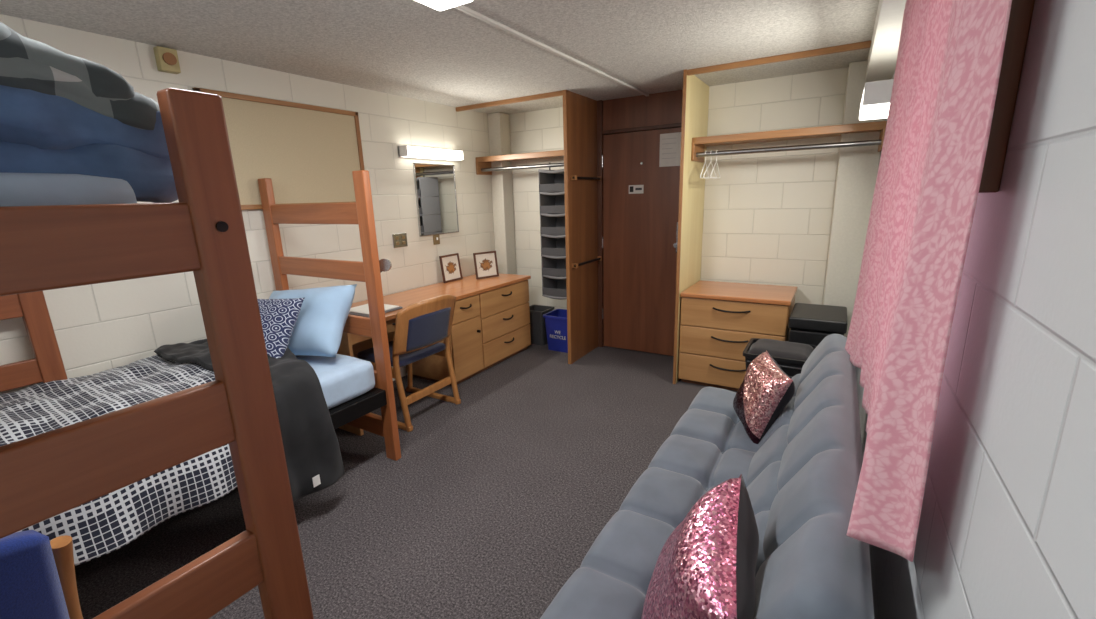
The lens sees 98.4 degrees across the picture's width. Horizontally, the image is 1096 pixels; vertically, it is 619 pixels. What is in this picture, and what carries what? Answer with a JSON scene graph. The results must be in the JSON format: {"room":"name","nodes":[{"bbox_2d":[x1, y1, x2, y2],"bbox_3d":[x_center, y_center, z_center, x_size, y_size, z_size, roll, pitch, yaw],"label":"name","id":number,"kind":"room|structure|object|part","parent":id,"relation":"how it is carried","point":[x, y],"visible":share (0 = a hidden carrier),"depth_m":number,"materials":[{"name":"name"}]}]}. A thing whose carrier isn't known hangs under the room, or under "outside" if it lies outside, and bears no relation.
{"room":"dorm room","nodes":[
{"label":"dorm room","id":0,"kind":"room"},
{"bbox_2d":[0,14,494,393],"bbox_3d":[-1.884,-0.322,3.040,0.100,2.325,5.433,6,16,31],"label":"wall","id":1,"kind":"structure","parent":0,"point":[99,327],"depth_m":3.05,"materials":[{"name":"beige brick"}]},
{"bbox_2d":[153,46,180,73],"bbox_3d":[-2.003,-1.313,2.494,0.060,0.115,0.090,6,16,31],"label":"fire alarm","id":2,"kind":"object","parent":1,"relation":"attached to","point":[167,61],"visible":1,"depth_m":2.47,"materials":[{"name":"beige plastic"}]},
{"bbox_2d":[192,87,364,209],"bbox_3d":[-1.676,-1.017,3.136,0.025,0.670,1.065,6,16,31],"label":"bulletin board","id":3,"kind":"object","parent":1,"relation":"attached to","point":[310,154],"visible":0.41,"depth_m":3.12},
{"bbox_3d":[-1.685,-1.328,3.061,0.025,0.030,1.065,6,16,31],"label":"rail","id":4,"kind":"part","parent":3,"relation":"part of","materials":[{"name":"brown wood"}]},
{"bbox_3d":[-1.667,-0.706,3.211,0.025,0.030,1.065,6,16,31],"label":"rail","id":5,"kind":"part","parent":3,"relation":"part of","materials":[{"name":"brown wood"}]},
{"bbox_2d":[392,233,407,247],"bbox_3d":[-1.238,-0.580,3.969,0.012,0.115,0.150,6,16,31],"label":"wall outlet","id":6,"kind":"object","parent":1,"relation":"attached to","point":[399,240],"visible":1,"depth_m":3.96,"materials":[{"name":"metal"}]},
{"bbox_2d":[398,145,463,160],"bbox_3d":[-1.002,-1.362,4.132,0.100,0.095,0.700,6,16,31],"label":"wall lamp","id":7,"kind":"object","parent":1,"relation":"attached to","point":[404,151],"visible":1,"depth_m":4.04,"materials":[{"name":"white plastic"}]},
{"bbox_2d":[413,163,458,236],"bbox_3d":[-1.001,-0.995,4.286,0.016,0.620,0.500,6,16,31],"label":"mirror","id":8,"kind":"object","parent":1,"relation":"attached to","point":[435,184],"visible":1,"depth_m":4.26,"materials":[{"name":"silver glass"}]},
{"bbox_2d":[433,234,439,244],"bbox_3d":[-1.015,-0.644,4.325,0.020,0.100,0.080,6,16,31],"label":"light switch","id":9,"kind":"object","parent":1,"relation":"attached to","point":[436,238],"visible":1,"depth_m":4.32,"materials":[{"name":"white plastic"}]},
{"bbox_2d":[75,344,736,618],"bbox_3d":[-0.377,1.022,2.450,3.538,0.100,5.433,6,16,31],"label":"floor","id":10,"kind":"structure","parent":0,"point":[492,501],"depth_m":2.42,"materials":[{"name":"carpet"}]},
{"bbox_2d":[0,530,82,618],"bbox_3d":[-1.425,0.887,1.063,0.652,0.878,0.549,6,16,31],"label":"desk chair","id":11,"kind":"object","parent":10,"relation":"on","point":[38,577],"visible":1,"depth_m":1.03,"materials":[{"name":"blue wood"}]},
{"bbox_3d":[-1.139,0.905,1.188,0.103,0.768,0.054,6,16,31],"label":"leg","id":12,"kind":"part","parent":11,"relation":"part of","materials":[{"name":"brown wood"}]},
{"bbox_2d":[0,88,313,618],"bbox_3d":[-1.672,0.449,1.176,2.179,1.685,1.190,6,16,31],"label":"bed","id":13,"kind":"object","parent":10,"relation":"on","point":[57,231],"visible":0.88,"depth_m":0.78,"materials":[{"name":"brown wood"}]},
{"bbox_3d":[-2.299,0.227,2.178,0.045,1.685,0.080,6,16,31],"label":"post","id":14,"kind":"part","parent":13,"relation":"part of","materials":[{"name":"brown wood"}]},
{"bbox_3d":[-1.731,-0.183,0.947,2.000,0.120,0.840,6,16,31],"label":"loft mattress","id":15,"kind":"part","parent":13,"relation":"part of","materials":[{"name":"fabric"}]},
{"bbox_2d":[0,85,177,202],"bbox_3d":[-1.697,-0.290,0.947,2.036,0.239,0.967,6,16,31],"label":"comforter","id":16,"kind":"object","parent":13,"relation":"on","point":[40,132],"visible":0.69,"depth_m":0.73,"materials":[{"name":"blue fabric"}]},
{"bbox_2d":[0,22,159,129],"bbox_3d":[-1.292,-0.338,0.675,0.989,0.250,0.950,6,16,31],"label":"plaid blanket","id":17,"kind":"object","parent":16,"relation":"on","point":[25,63],"visible":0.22,"depth_m":0.71,"materials":[{"name":"grey fabric"}]},
{"bbox_3d":[-0.557,0.467,0.965,0.045,1.685,0.080,6,16,31],"label":"post","id":18,"kind":"part","parent":13,"relation":"part of","materials":[{"name":"brown wood"}]},
{"bbox_2d":[258,170,400,460],"bbox_3d":[-1.897,0.275,1.984,0.985,1.655,2.207,6,16,31],"label":"bed","id":19,"kind":"object","parent":10,"relation":"on","point":[352,389],"visible":0.32,"depth_m":2.66,"materials":[{"name":"brown wood"}]},
{"bbox_2d":[0,354,236,565],"bbox_3d":[-1.996,0.608,1.800,1.062,0.436,1.471,6,16,31],"label":"comforter","id":20,"kind":"object","parent":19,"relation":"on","point":[98,527],"visible":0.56,"depth_m":1.85,"materials":[{"name":"fabric"}]},
{"bbox_2d":[154,339,344,502],"bbox_3d":[-1.552,0.509,2.468,1.094,0.652,0.418,6,16,31],"label":"blanket","id":21,"kind":"object","parent":19,"relation":"on","point":[314,463],"visible":0.61,"depth_m":2.23,"materials":[{"name":"black fabric"}]},
{"bbox_2d":[257,297,304,357],"bbox_3d":[-1.543,0.118,2.501,0.430,0.324,0.288,0,14,9],"label":"throw pillow","id":22,"kind":"object","parent":21,"relation":"on","point":[279,317],"visible":0.37,"depth_m":2.46,"materials":[{"name":"blue fabric"}]},
{"bbox_3d":[-1.724,-0.002,3.112,0.085,1.660,0.044,6,16,31],"label":"post","id":23,"kind":"part","parent":19,"relation":"part of","materials":[{"name":"brown wood"}]},
{"bbox_2d":[269,284,356,356],"bbox_3d":[-1.422,0.068,2.734,0.660,0.440,0.214,-3,-25,21],"label":"bed pillow","id":24,"kind":"object","parent":19,"relation":"on","point":[320,323],"depth_m":2.61,"materials":[{"name":"blue fabric"}]},
{"bbox_3d":[-1.905,0.551,2.053,0.930,0.198,2.100,6,16,31],"label":"mattress","id":25,"kind":"part","parent":19,"relation":"part of","materials":[{"name":"fabric"}]},
{"bbox_3d":[-1.493,0.732,1.850,0.035,0.090,2.130,6,16,31],"label":"rail","id":26,"kind":"part","parent":19,"relation":"part of","materials":[{"name":"black metal"}]},
{"bbox_3d":[-0.950,0.086,2.652,0.085,1.660,0.044,6,16,31],"label":"post","id":27,"kind":"part","parent":19,"relation":"part of","materials":[{"name":"brown wood"}]},
{"bbox_2d":[379,259,391,272],"bbox_3d":[-0.920,-0.242,2.644,0.080,0.083,0.089,-2,14,0],"label":"lamp","id":28,"kind":"object","parent":19,"relation":"attached to","point":[385,264],"visible":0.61,"depth_m":2.64,"materials":[{"name":"metal"}]},
{"bbox_2d":[357,294,460,431],"bbox_3d":[-1.005,0.318,3.386,0.640,0.875,0.538,6,16,31],"label":"desk chair","id":29,"kind":"object","parent":10,"relation":"on","point":[420,327],"visible":0.87,"depth_m":3.19,"materials":[{"name":"brown wood"}]},
{"bbox_3d":[-1.170,0.403,3.222,0.400,0.070,0.030,6,16,31],"label":"rail","id":30,"kind":"part","parent":29,"relation":"part of","materials":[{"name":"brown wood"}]},
{"bbox_3d":[-1.048,0.298,3.408,0.440,0.060,0.460,6,16,31],"label":"seat","id":31,"kind":"part","parent":29,"relation":"part of","materials":[{"name":"blue fabric"}]},
{"bbox_3d":[-0.957,0.419,3.097,0.122,0.810,0.047,6,16,31],"label":"leg","id":32,"kind":"part","parent":29,"relation":"part of","materials":[{"name":"brown wood"}]},
{"bbox_3d":[-1.105,0.459,3.775,0.080,0.424,0.040,6,16,31],"label":"leg","id":33,"kind":"part","parent":29,"relation":"part of","materials":[{"name":"brown wood"}]},
{"bbox_3d":[-0.922,0.300,3.620,0.400,0.070,0.030,6,16,31],"label":"rail","id":34,"kind":"part","parent":29,"relation":"part of","materials":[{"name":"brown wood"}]},
{"bbox_3d":[-0.713,0.318,3.489,0.122,0.810,0.047,6,16,31],"label":"leg","id":35,"kind":"part","parent":29,"relation":"part of","materials":[{"name":"brown wood"}]},
{"bbox_2d":[337,273,530,435],"bbox_3d":[-0.939,0.225,4.021,0.616,0.748,2.080,6,16,31],"label":"desk","id":36,"kind":"object","parent":10,"relation":"on","point":[491,318],"visible":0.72,"depth_m":4.06,"materials":[{"name":"brown wood"}]},
{"bbox_3d":[-1.476,0.459,3.188,0.558,0.715,0.025,6,16,31],"label":"panel","id":37,"kind":"part","parent":36,"relation":"part of","materials":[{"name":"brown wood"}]},
{"bbox_3d":[-1.466,0.239,3.674,0.020,0.515,0.885,6,16,31],"label":"modesty panel","id":38,"kind":"part","parent":36,"relation":"part of","materials":[{"name":"brown wood"}]},
{"bbox_2d":[349,304,401,316],"bbox_3d":[-1.249,-0.001,3.347,0.300,0.023,0.300,6,16,31],"label":"notebook","id":39,"kind":"object","parent":36,"relation":"on","point":[363,310],"visible":0.46,"depth_m":3.30,"materials":[{"name":"white paper"}]},
{"bbox_2d":[439,253,462,282],"bbox_3d":[-0.907,-0.390,4.433,0.047,0.249,0.250,6,16,31],"label":"picture frame","id":40,"kind":"object","parent":36,"relation":"on","point":[450,264],"visible":1,"depth_m":4.43,"materials":[{"name":"brown wood"}]},
{"bbox_2d":[442,255,459,280],"bbox_3d":[-0.909,-0.390,4.434,0.004,0.214,0.214,-1,12,32],"label":"print","id":41,"kind":"object","parent":40,"relation":"attached to","point":[450,263],"depth_m":4.43},
{"bbox_3d":[-0.682,-0.002,3.886,0.018,0.178,0.364,6,16,31],"label":"drawer","id":42,"kind":"part","parent":36,"relation":"part of","materials":[{"name":"brown wood"}]},
{"bbox_3d":[-0.672,0.325,3.965,0.018,0.478,0.364,6,16,31],"label":"cupboard door","id":43,"kind":"part","parent":36,"relation":"part of","materials":[{"name":"brown wood"}]},
{"bbox_2d":[473,251,498,278],"bbox_3d":[-0.595,-0.429,4.556,0.250,0.249,0.047,-12,17,-37],"label":"picture frame","id":44,"kind":"object","parent":36,"relation":"on","point":[485,263],"visible":1,"depth_m":4.55,"materials":[{"name":"brown wood"}]},
{"bbox_3d":[-0.387,-0.106,4.364,0.018,0.216,0.744,6,16,31],"label":"drawer","id":45,"kind":"part","parent":36,"relation":"part of","materials":[{"name":"brown wood"}]},
{"bbox_3d":[-0.624,0.088,4.561,0.550,0.685,0.760,6,16,31],"label":"cabinet drawer","id":46,"kind":"part","parent":36,"relation":"part of","materials":[{"name":"brown wood"}]},
{"bbox_3d":[-0.381,0.112,4.416,0.018,0.216,0.744,6,16,31],"label":"drawer","id":47,"kind":"part","parent":36,"relation":"part of","materials":[{"name":"brown wood"}]},
{"bbox_3d":[-0.374,0.329,4.468,0.018,0.216,0.744,6,16,31],"label":"drawer","id":48,"kind":"part","parent":36,"relation":"part of","materials":[{"name":"brown wood"}]},
{"bbox_2d":[476,150,563,174],"bbox_3d":[-0.127,-1.413,4.576,1.136,0.165,0.403,6,16,31],"label":"closet shelf","id":49,"kind":"object","parent":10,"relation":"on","point":[483,164],"visible":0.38,"depth_m":4.51,"materials":[{"name":"brown wood"}]},
{"bbox_3d":[-0.227,-1.428,4.405,1.136,0.050,0.018,6,16,31],"label":"rail","id":50,"kind":"part","parent":49,"relation":"part of","materials":[{"name":"brown wood"}]},
{"bbox_3d":[-0.194,-1.348,4.476,1.136,0.034,0.034,6,16,31],"label":"rod","id":51,"kind":"part","parent":49,"relation":"part of","materials":[{"name":"silver metal"}]},
{"bbox_2d":[538,163,566,299],"bbox_3d":[0.136,-0.735,4.454,0.320,1.251,0.280,6,16,31],"label":"organizer","id":52,"kind":"object","parent":49,"relation":"hanging from","point":[551,182],"visible":0.56,"depth_m":4.45,"materials":[{"name":"grey fabric"}]},
{"bbox_3d":[0.120,-1.265,4.326,0.320,0.042,0.280,6,16,31],"label":"shelf","id":53,"kind":"part","parent":52,"relation":"part of","materials":[{"name":"grey fabric"}]},
{"bbox_3d":[0.126,-1.078,4.371,0.320,0.042,0.280,6,16,31],"label":"shelf","id":54,"kind":"part","parent":52,"relation":"part of","materials":[{"name":"grey fabric"}]},
{"bbox_3d":[0.131,-0.892,4.416,0.320,0.042,0.280,6,16,31],"label":"shelf","id":55,"kind":"part","parent":52,"relation":"part of","materials":[{"name":"grey fabric"}]},
{"bbox_3d":[0.137,-0.706,4.461,0.320,0.042,0.280,6,16,31],"label":"shelf","id":56,"kind":"part","parent":52,"relation":"part of","materials":[{"name":"grey fabric"}]},
{"bbox_3d":[0.142,-0.519,4.505,0.320,0.042,0.280,6,16,31],"label":"shelf","id":57,"kind":"part","parent":52,"relation":"part of","materials":[{"name":"grey fabric"}]},
{"bbox_3d":[0.148,-0.333,4.550,0.320,0.042,0.280,6,16,31],"label":"shelf","id":58,"kind":"part","parent":52,"relation":"part of","materials":[{"name":"grey fabric"}]},
{"bbox_3d":[0.154,-0.147,4.595,0.320,0.042,0.280,6,16,31],"label":"shelf","id":59,"kind":"part","parent":52,"relation":"part of","materials":[{"name":"grey fabric"}]},
{"bbox_2d":[529,305,553,345],"bbox_3d":[-0.099,0.166,4.972,0.274,0.370,0.254,6,16,31],"label":"waste bin","id":60,"kind":"object","parent":10,"relation":"on","point":[538,333],"visible":0.59,"depth_m":4.88,"materials":[{"name":"grey plastic"}]},
{"bbox_2d":[543,309,567,352],"bbox_3d":[0.197,0.218,4.741,0.404,0.360,0.314,6,16,31],"label":"recycling bin","id":61,"kind":"object","parent":10,"relation":"on","point":[555,320],"visible":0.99,"depth_m":4.66,"materials":[{"name":"blue plastic"}]},
{"bbox_2d":[540,334,873,618],"bbox_3d":[0.706,0.675,1.774,0.706,0.828,1.820,6,16,31],"label":"futon sofa","id":62,"kind":"object","parent":10,"relation":"on","point":[801,479],"visible":0.82,"depth_m":1.39,"materials":[{"name":"fabric"}]},
{"bbox_3d":[0.620,0.727,1.841,0.500,0.200,1.820,6,16,31],"label":"seat","id":63,"kind":"part","parent":62,"relation":"part of","materials":[{"name":"fabric"}]},
{"bbox_2d":[641,474,758,618],"bbox_3d":[0.362,0.658,1.134,0.253,0.435,0.449,5,15,26],"label":"pillow","id":64,"kind":"object","parent":62,"relation":"on","point":[706,567],"visible":1,"depth_m":1.04,"materials":[{"name":"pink fabric"}]},
{"bbox_2d":[733,350,794,443],"bbox_3d":[0.972,0.395,2.152,0.200,0.336,0.358,0,14,6],"label":"pillow","id":65,"kind":"object","parent":62,"relation":"on","point":[765,390],"visible":0.94,"depth_m":2.04,"materials":[{"name":"pink fabric"}]},
{"bbox_3d":[0.857,0.526,1.641,0.140,0.530,1.820,37,29,19],"label":"backrest","id":66,"kind":"part","parent":62,"relation":"part of","materials":[{"name":"fabric"}]},
{"bbox_2d":[678,280,797,390],"bbox_3d":[1.505,0.210,3.780,0.765,0.748,0.608,6,16,31],"label":"dresser","id":67,"kind":"object","parent":10,"relation":"on","point":[718,320],"visible":0.91,"depth_m":3.59,"materials":[{"name":"brown wood"}]},
{"bbox_3d":[1.372,0.485,3.619,0.743,0.218,0.018,6,16,31],"label":"drawer","id":68,"kind":"part","parent":67,"relation":"part of","materials":[{"name":"brown wood"}]},
{"bbox_3d":[1.359,0.449,3.590,0.266,0.025,0.038,6,16,31],"label":"handle","id":69,"kind":"part","parent":67,"relation":"part of","materials":[{"name":"black metal"}]},
{"bbox_3d":[1.353,0.230,3.537,0.266,0.025,0.038,6,16,31],"label":"handle","id":70,"kind":"part","parent":67,"relation":"part of","materials":[{"name":"black metal"}]},
{"bbox_3d":[1.346,0.010,3.485,0.266,0.025,0.038,6,16,31],"label":"handle","id":71,"kind":"part","parent":67,"relation":"part of","materials":[{"name":"black metal"}]},
{"bbox_3d":[1.366,0.266,3.566,0.743,0.218,0.018,6,16,31],"label":"drawer","id":72,"kind":"part","parent":67,"relation":"part of","materials":[{"name":"brown wood"}]},
{"bbox_3d":[1.359,0.046,3.513,0.743,0.218,0.018,6,16,31],"label":"drawer","id":73,"kind":"part","parent":67,"relation":"part of","materials":[{"name":"brown wood"}]},
{"bbox_2d":[743,338,816,377],"bbox_3d":[1.466,0.494,3.015,0.404,0.555,0.364,6,16,31],"label":"storage box","id":74,"kind":"object","parent":10,"relation":"on","point":[791,357],"visible":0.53,"depth_m":2.89,"materials":[{"name":"black plastic"}]},
{"bbox_2d":[788,303,847,345],"bbox_3d":[1.889,0.339,3.359,0.335,0.670,0.485,6,16,31],"label":"storage box","id":75,"kind":"object","parent":10,"relation":"on","point":[810,324],"visible":0.23,"depth_m":3.15,"materials":[{"name":"black plastic"}]},
{"bbox_3d":[1.780,0.414,3.190,0.315,0.550,0.040,6,16,31],"label":"door","id":76,"kind":"part","parent":75,"relation":"part of","materials":[{"name":"black plastic"}]},
{"bbox_2d":[0,0,878,113],"bbox_3d":[-0.448,-1.334,1.883,3.538,0.100,5.433,6,16,31],"label":"ceiling","id":77,"kind":"structure","parent":0,"point":[413,49],"depth_m":2.50,"materials":[{"name":"white paint"}]},
{"bbox_2d":[415,0,472,10],"bbox_3d":[-0.665,-1.131,1.430,0.210,0.070,1.170,6,16,31],"label":"ceiling light","id":78,"kind":"object","parent":77,"relation":"attached to","point":[440,5],"depth_m":1.87,"materials":[{"name":"white plastic"}]},
{"bbox_2d":[488,112,515,274],"bbox_3d":[-0.469,-0.853,5.073,0.154,2.325,0.173,6,16,31],"label":"column","id":79,"kind":"structure","parent":0,"point":[498,123],"depth_m":4.93,"materials":[{"name":"beige paint"}]},
{"bbox_2d":[456,90,566,111],"bbox_3d":[-0.348,-1.801,4.099,1.168,0.035,0.030,6,16,31],"label":"trim","id":80,"kind":"structure","parent":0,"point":[556,93],"depth_m":4.06,"materials":[{"name":"brown wood"}]},
{"bbox_2d":[454,5,648,95],"bbox_3d":[0.210,-1.568,3.023,0.025,0.016,2.563,6,16,31],"label":"ceiling conduit","id":81,"kind":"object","parent":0,"point":[462,8],"depth_m":2.58,"materials":[{"name":"white metal"}]},
{"bbox_2d":[562,90,597,363],"bbox_3d":[0.330,-0.699,4.331,0.032,2.325,0.645,6,16,31],"label":"panel","id":82,"kind":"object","parent":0,"point":[579,111],"depth_m":4.24,"materials":[{"name":"brown wood"}]},
{"bbox_2d":[571,175,601,180],"bbox_3d":[0.350,-1.165,4.203,0.045,0.040,0.550,6,16,31],"label":"towel bar","id":83,"kind":"object","parent":82,"relation":"attached to","point":[573,177],"visible":1,"depth_m":4.17,"materials":[{"name":"brown wood"}]},
{"bbox_2d":[572,256,602,267],"bbox_3d":[0.372,-0.441,4.377,0.045,0.040,0.550,6,16,31],"label":"towel bar","id":84,"kind":"object","parent":82,"relation":"attached to","point":[599,258],"visible":1,"depth_m":4.32,"materials":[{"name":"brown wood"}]},
{"bbox_2d":[597,100,603,346],"bbox_3d":[0.510,-0.757,4.550,0.045,2.325,0.070,6,16,31],"label":"door frame","id":85,"kind":"structure","parent":82,"relation":"attached to","point":[599,102],"depth_m":4.49,"materials":[{"name":"brown wood"}]},
{"bbox_2d":[602,123,681,134],"bbox_3d":[0.893,-1.576,4.111,0.899,0.030,0.050,6,16,31],"label":"door frame","id":86,"kind":"structure","parent":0,"point":[675,125],"depth_m":4.13,"materials":[{"name":"brown wood"}]},
{"bbox_2d":[509,67,848,309],"bbox_3d":[0.964,-0.729,4.377,3.338,2.325,0.100,6,16,31],"label":"wall","id":87,"kind":"structure","parent":0,"point":[767,218],"depth_m":3.80,"materials":[{"name":"beige brick"}]},
{"bbox_2d":[603,127,681,355],"bbox_3d":[0.926,-0.575,4.353,0.895,2.020,0.045,6,16,31],"label":"door","id":88,"kind":"structure","parent":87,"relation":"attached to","point":[640,256],"depth_m":4.37,"materials":[{"name":"brown wood"}]},
{"bbox_2d":[629,185,643,193],"bbox_3d":[0.795,-1.084,4.272,0.140,0.075,0.006,6,16,31],"label":"name card","id":89,"kind":"object","parent":88,"relation":"attached to","point":[633,189],"visible":1,"depth_m":4.27,"materials":[{"name":"paper"}]},
{"bbox_2d":[659,132,680,166],"bbox_3d":[1.048,-1.363,4.041,0.195,0.270,0.004,6,16,31],"label":"notice","id":90,"kind":"object","parent":88,"relation":"attached to","point":[670,143],"visible":0.94,"depth_m":4.04,"materials":[{"name":"paper"}]},
{"bbox_2d":[675,222,677,252],"bbox_3d":[1.143,-0.633,4.161,0.035,0.270,0.025,6,16,31],"label":"lock plate","id":91,"kind":"object","parent":88,"relation":"attached to","point":[676,222],"visible":0.46,"depth_m":4.15,"materials":[{"name":"metal"}]},
{"bbox_2d":[603,89,682,130],"bbox_3d":[0.893,-1.718,4.084,0.899,0.260,0.035,6,16,31],"label":"transom","id":92,"kind":"object","parent":87,"relation":"attached to","point":[662,108],"visible":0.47,"depth_m":4.10,"materials":[{"name":"brown wood"}]},
{"bbox_2d":[691,121,886,161],"bbox_3d":[1.712,-1.196,3.445,1.200,0.165,0.473,6,16,31],"label":"shelf","id":93,"kind":"object","parent":87,"relation":"attached to","point":[698,154],"visible":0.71,"depth_m":3.28,"materials":[{"name":"brown wood"}]},
{"bbox_2d":[700,151,708,178],"bbox_3d":[1.193,-1.099,3.592,0.009,0.203,0.388,5,15,26],"label":"clothes hanger","id":94,"kind":"object","parent":93,"relation":"hanging from","point":[705,151],"visible":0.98,"depth_m":3.58,"materials":[{"name":"white plastic"}]},
{"bbox_2d":[703,150,716,178],"bbox_3d":[1.227,-1.095,3.572,0.008,0.203,0.387,7,16,31],"label":"clothes hanger","id":95,"kind":"object","parent":93,"relation":"hanging from","point":[711,150],"visible":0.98,"depth_m":3.55,"materials":[{"name":"white plastic"}]},
{"bbox_2d":[710,150,719,178],"bbox_3d":[1.262,-1.091,3.551,0.008,0.203,0.387,6,15,28],"label":"clothes hanger","id":96,"kind":"object","parent":93,"relation":"hanging from","point":[716,150],"visible":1,"depth_m":3.53,"materials":[{"name":"white plastic"}]},
{"bbox_2d":[687,40,870,75],"bbox_3d":[1.423,-1.596,3.025,1.067,0.035,0.030,6,16,31],"label":"trim","id":97,"kind":"structure","parent":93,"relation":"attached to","point":[866,44],"depth_m":2.98,"materials":[{"name":"brown wood"}]},
{"bbox_3d":[1.627,-1.124,3.315,1.200,0.034,0.034,6,16,31],"label":"rod","id":98,"kind":"part","parent":93,"relation":"part of","materials":[{"name":"silver metal"}]},
{"bbox_3d":[1.594,-1.203,3.244,1.200,0.050,0.018,6,16,31],"label":"rail","id":99,"kind":"part","parent":93,"relation":"part of","materials":[{"name":"brown wood"}]},
{"bbox_2d":[673,69,708,383],"bbox_3d":[1.155,-0.601,3.822,0.022,2.325,0.678,6,16,31],"label":"wall","id":100,"kind":"structure","parent":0,"point":[695,101],"depth_m":3.67,"materials":[{"name":"beige wood"}]},
{"bbox_2d":[823,60,884,337],"bbox_3d":[2.223,-0.553,3.486,0.245,2.325,0.153,6,16,31],"label":"wall","id":101,"kind":"structure","parent":0,"point":[858,166],"depth_m":3.37,"materials":[{"name":"beige paint"}]},
{"bbox_2d":[856,72,894,456],"bbox_3d":[1.911,-0.345,2.661,0.100,2.325,2.133,6,16,31],"label":"curtain","id":102,"kind":"object","parent":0,"point":[863,416],"visible":0.08,"depth_m":2.49,"materials":[{"name":"pink fabric"}]},
{"bbox_2d":[859,79,893,120],"bbox_3d":[1.645,-1.026,2.340,0.160,0.105,0.620,6,16,31],"label":"wall lamp","id":103,"kind":"object","parent":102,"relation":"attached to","point":[875,103],"visible":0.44,"depth_m":2.12,"materials":[{"name":"white plastic"}]},
{"bbox_2d":[859,92,889,119],"bbox_3d":[1.637,-1.025,2.346,0.140,0.090,0.596,6,16,31],"label":"diffuser","id":104,"kind":"object","parent":103,"relation":"attached to","point":[874,105],"depth_m":2.18,"materials":[{"name":"white plastic"}]},
{"bbox_2d":[869,544,900,618],"bbox_3d":[1.127,0.658,1.531,0.100,0.950,0.980,6,16,31],"label":"wall","id":105,"kind":"structure","parent":0,"point":[885,564],"depth_m":1.30,"materials":[{"name":"black"}]},
{"bbox_2d":[865,0,906,82],"bbox_3d":[0.924,-1.056,1.101,0.140,0.155,5.233,6,16,31],"label":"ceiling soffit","id":106,"kind":"structure","parent":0,"point":[883,52],"depth_m":2.27,"materials":[{"name":"white paint"}]},
{"bbox_2d":[891,0,1095,618],"bbox_3d":[0.255,0.344,0.003,0.100,2.325,2.320,6,16,31],"label":"wall","id":107,"kind":"structure","parent":0,"point":[1007,527],"depth_m":0.56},
{"bbox_2d":[979,0,1034,192],"bbox_3d":[0.670,-0.515,0.667,0.030,0.680,0.090,6,16,31],"label":"window frame","id":108,"kind":"structure","parent":107,"relation":"attached to","point":[1021,12],"depth_m":0.68,"materials":[{"name":"brown wood"}]},
{"bbox_3d":[0.965,-0.945,1.114,0.063,0.030,1.650,6,16,31],"label":"curtain rod","id":109,"kind":"object","parent":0,"visible":0},
{"bbox_2d":[845,0,1011,561],"bbox_3d":[0.922,-0.287,1.275,0.087,1.342,1.511,6,16,31],"label":"curtain","id":110,"kind":"object","parent":109,"relation":"hanging from","point":[950,55],"visible":1,"depth_m":0.79,"materials":[{"name":"fabric"}]}
]}

